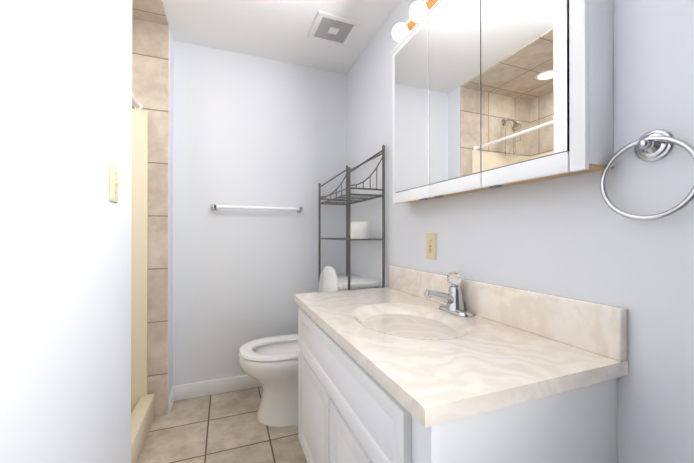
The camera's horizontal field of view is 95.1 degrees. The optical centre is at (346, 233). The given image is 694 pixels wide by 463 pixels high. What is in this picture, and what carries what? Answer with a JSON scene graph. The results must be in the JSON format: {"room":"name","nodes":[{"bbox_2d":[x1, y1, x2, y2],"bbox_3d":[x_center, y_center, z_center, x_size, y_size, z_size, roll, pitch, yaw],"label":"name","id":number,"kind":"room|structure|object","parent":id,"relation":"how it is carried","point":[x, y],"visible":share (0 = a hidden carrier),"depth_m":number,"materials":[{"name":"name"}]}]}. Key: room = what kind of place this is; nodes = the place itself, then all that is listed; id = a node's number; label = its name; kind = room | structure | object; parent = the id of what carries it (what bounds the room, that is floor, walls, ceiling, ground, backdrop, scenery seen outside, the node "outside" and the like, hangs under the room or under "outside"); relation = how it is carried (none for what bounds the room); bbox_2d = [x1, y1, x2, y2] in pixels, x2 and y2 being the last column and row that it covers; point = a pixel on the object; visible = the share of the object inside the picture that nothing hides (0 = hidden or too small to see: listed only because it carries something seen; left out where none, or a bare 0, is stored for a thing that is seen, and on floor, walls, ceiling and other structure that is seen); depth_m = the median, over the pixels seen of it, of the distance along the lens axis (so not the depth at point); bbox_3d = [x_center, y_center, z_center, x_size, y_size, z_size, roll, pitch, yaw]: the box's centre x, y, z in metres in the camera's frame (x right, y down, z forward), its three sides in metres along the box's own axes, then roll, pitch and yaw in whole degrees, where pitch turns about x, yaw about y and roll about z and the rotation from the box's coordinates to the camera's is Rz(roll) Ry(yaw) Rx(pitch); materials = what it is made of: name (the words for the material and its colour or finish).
{"room":"bathroom","nodes":[
{"label":"bathroom","id":0,"kind":"room"},
{"bbox_2d":[0,0,131,462],"bbox_3d":[-0.445,-0.096,0.097,0.120,2.400,2.250,0,0,-21],"label":"wall","id":1,"kind":"structure","parent":0,"point":[65,221],"depth_m":0.68,"materials":[{"name":"white paint"}]},
{"bbox_2d":[109,162,120,202],"bbox_3d":[-0.709,-0.154,0.976,0.018,0.115,0.070,0,0,-21],"label":"light switch","id":2,"kind":"object","parent":1,"relation":"attached to","point":[114,183],"visible":1,"depth_m":0.96,"materials":[{"name":"beige plastic"}]},
{"bbox_2d":[168,25,173,413],"bbox_3d":[-1.585,-0.088,1.914,0.940,2.400,0.260,0,0,-21],"label":"wall","id":3,"kind":"structure","parent":0,"point":[170,240],"depth_m":2.01,"materials":[{"name":"white paint"}]},
{"bbox_2d":[132,18,168,416],"bbox_3d":[-1.492,-0.084,1.805,0.835,2.390,0.010,0,0,-21],"label":"wall tile","id":4,"kind":"structure","parent":3,"relation":"attached to","point":[150,66],"depth_m":1.93,"materials":[{"name":"beige tile"}]},
{"bbox_2d":[132,94,142,109],"bbox_3d":[-1.096,-0.755,1.510,0.044,0.043,0.826,0,0,-21],"label":"rail","id":5,"kind":"object","parent":4,"relation":"attached to","point":[137,105],"visible":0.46,"depth_m":1.84,"materials":[{"name":"white plastic"}]},
{"bbox_2d":[169,387,173,411],"bbox_3d":[-1.124,1.062,2.032,0.008,0.100,0.135,0,0,-21],"label":"baseboard return","id":6,"kind":"object","parent":3,"relation":"attached to","point":[171,398],"visible":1,"depth_m":2.00,"materials":[{"name":"white"}]},
{"bbox_2d":[137,387,306,462],"bbox_3d":[-0.428,1.132,0.715,2.300,0.050,3.400,0,0,-21],"label":"floor","id":7,"kind":"structure","parent":0,"point":[227,427],"depth_m":1.74,"materials":[{"name":"tile"}]},
{"bbox_2d":[131,109,154,462],"bbox_3d":[-1.364,0.187,1.403,0.755,1.845,0.820,0,0,-21],"label":"shower stall","id":8,"kind":"object","parent":7,"relation":"on","point":[142,409],"visible":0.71,"depth_m":1.87,"materials":[{"name":"beige plastic"}]},
{"bbox_2d":[238,266,378,426],"bbox_3d":[-0.264,0.664,2.034,0.819,0.896,0.470,0,0,-21],"label":"toilet","id":9,"kind":"object","parent":7,"relation":"on","point":[270,364],"visible":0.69,"depth_m":1.85,"materials":[{"name":"white ceramic"}]},
{"bbox_2d":[318,145,384,289],"bbox_3d":[0.006,0.294,2.129,0.240,1.638,0.625,0,0,-21],"label":"etagere shelf","id":10,"kind":"object","parent":7,"relation":"on","point":[348,194],"visible":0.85,"depth_m":1.88,"materials":[{"name":"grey metal"}]},
{"bbox_2d":[350,222,367,238],"bbox_3d":[0.075,-0.018,1.978,0.116,0.102,0.116,0,0,-21],"label":"toilet paper","id":11,"kind":"object","parent":10,"relation":"on","point":[358,230],"visible":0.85,"depth_m":1.93,"materials":[{"name":"white paper"}]},
{"bbox_2d":[293,265,628,462],"bbox_3d":[0.201,0.630,1.192,0.580,0.958,1.145,0,0,-21],"label":"bathroom vanity","id":12,"kind":"object","parent":7,"relation":"on","point":[408,365],"visible":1,"depth_m":0.80,"materials":[{"name":"white stone"}]},
{"bbox_2d":[424,272,472,316],"bbox_3d":[0.375,0.230,1.221,0.179,0.158,0.162,0,0,-21],"label":"faucet","id":13,"kind":"object","parent":12,"relation":"on","point":[458,297],"depth_m":1.22,"materials":[{"name":"silver metal"}]},
{"bbox_2d":[173,40,345,385],"bbox_3d":[-0.601,-0.086,2.378,1.230,2.400,0.100,0,0,-21],"label":"wall","id":14,"kind":"structure","parent":0,"point":[249,130],"depth_m":2.28,"materials":[{"name":"white paint"}]},
{"bbox_2d":[173,375,261,400],"bbox_3d":[-0.581,1.063,2.321,1.229,0.100,0.013,0,0,-21],"label":"baseboard","id":15,"kind":"structure","parent":14,"relation":"attached to","point":[205,388],"depth_m":2.18,"materials":[{"name":"white wood"}]},
{"bbox_2d":[212,204,302,211],"bbox_3d":[-0.629,-0.179,2.270,0.622,0.040,0.082,0,0,-21],"label":"towel rail","id":16,"kind":"object","parent":14,"relation":"attached to","point":[216,207],"visible":1,"depth_m":2.23,"materials":[{"name":"silver metal"}]},
{"bbox_2d":[162,0,400,73],"bbox_3d":[-0.428,-1.318,0.725,2.300,0.050,3.400,0,0,-21],"label":"ceiling","id":17,"kind":"structure","parent":0,"point":[278,30],"depth_m":1.98,"materials":[{"name":"white paint"}]},
{"bbox_2d":[132,0,168,25],"bbox_3d":[-1.341,-1.285,1.418,0.835,0.010,0.850,0,0,-21],"label":"tile","id":18,"kind":"structure","parent":17,"relation":"attached to","point":[152,11],"depth_m":1.83,"materials":[{"name":"beige tile"}]},
{"bbox_2d":[308,10,361,46],"bbox_3d":[-0.085,-1.281,2.004,0.270,0.012,0.270,0,0,-21],"label":"ceiling vent","id":19,"kind":"object","parent":17,"relation":"in","point":[333,29],"visible":1,"depth_m":1.99,"materials":[{"name":"white plastic"}]},
{"bbox_2d":[346,0,693,462],"bbox_3d":[0.606,-0.092,1.097,0.100,2.400,3.360,0,0,-21],"label":"wall","id":20,"kind":"structure","parent":0,"point":[574,236],"depth_m":0.79,"materials":[{"name":"white paint"}]},
{"bbox_2d":[426,233,435,259],"bbox_3d":[0.394,0.060,1.494,0.008,0.124,0.076,0,0,-21],"label":"electrical outlet","id":21,"kind":"object","parent":20,"relation":"attached to","point":[430,245],"visible":1,"depth_m":1.49,"materials":[{"name":"beige plastic"}]},
{"bbox_2d":[392,0,613,203],"bbox_3d":[0.431,-0.602,1.202,0.148,0.915,0.938,0,0,-21],"label":"upper cabinet","id":22,"kind":"object","parent":20,"relation":"attached to","point":[489,94],"visible":1,"depth_m":0.99,"materials":[{"name":"white"}]},
{"bbox_2d":[395,20,428,192],"bbox_3d":[0.291,-0.549,1.463,0.001,0.691,0.285,0,0,-21],"label":"mirror","id":23,"kind":"object","parent":22,"relation":"on","point":[412,58],"depth_m":1.44,"materials":[{"name":"clear glass"}]},
{"bbox_2d":[429,0,480,183],"bbox_3d":[0.394,-0.550,1.194,0.001,0.691,0.285,0,0,-21],"label":"mirror","id":24,"kind":"object","parent":22,"relation":"on","point":[455,25],"depth_m":1.17,"materials":[{"name":"clear glass"}]},
{"bbox_2d":[481,0,567,171],"bbox_3d":[0.498,-0.551,0.925,0.001,0.691,0.285,0,0,-21],"label":"mirror","id":25,"kind":"object","parent":22,"relation":"on","point":[524,43],"depth_m":0.91,"materials":[{"name":"clear glass"}]},
{"bbox_2d":[600,129,693,220],"bbox_3d":[0.674,-0.131,0.711,0.049,0.206,0.186,0,0,-21],"label":"towel ring","id":26,"kind":"object","parent":20,"relation":"attached to","point":[654,145],"visible":0.96,"depth_m":0.71,"materials":[{"name":"silver metal"}]}
]}

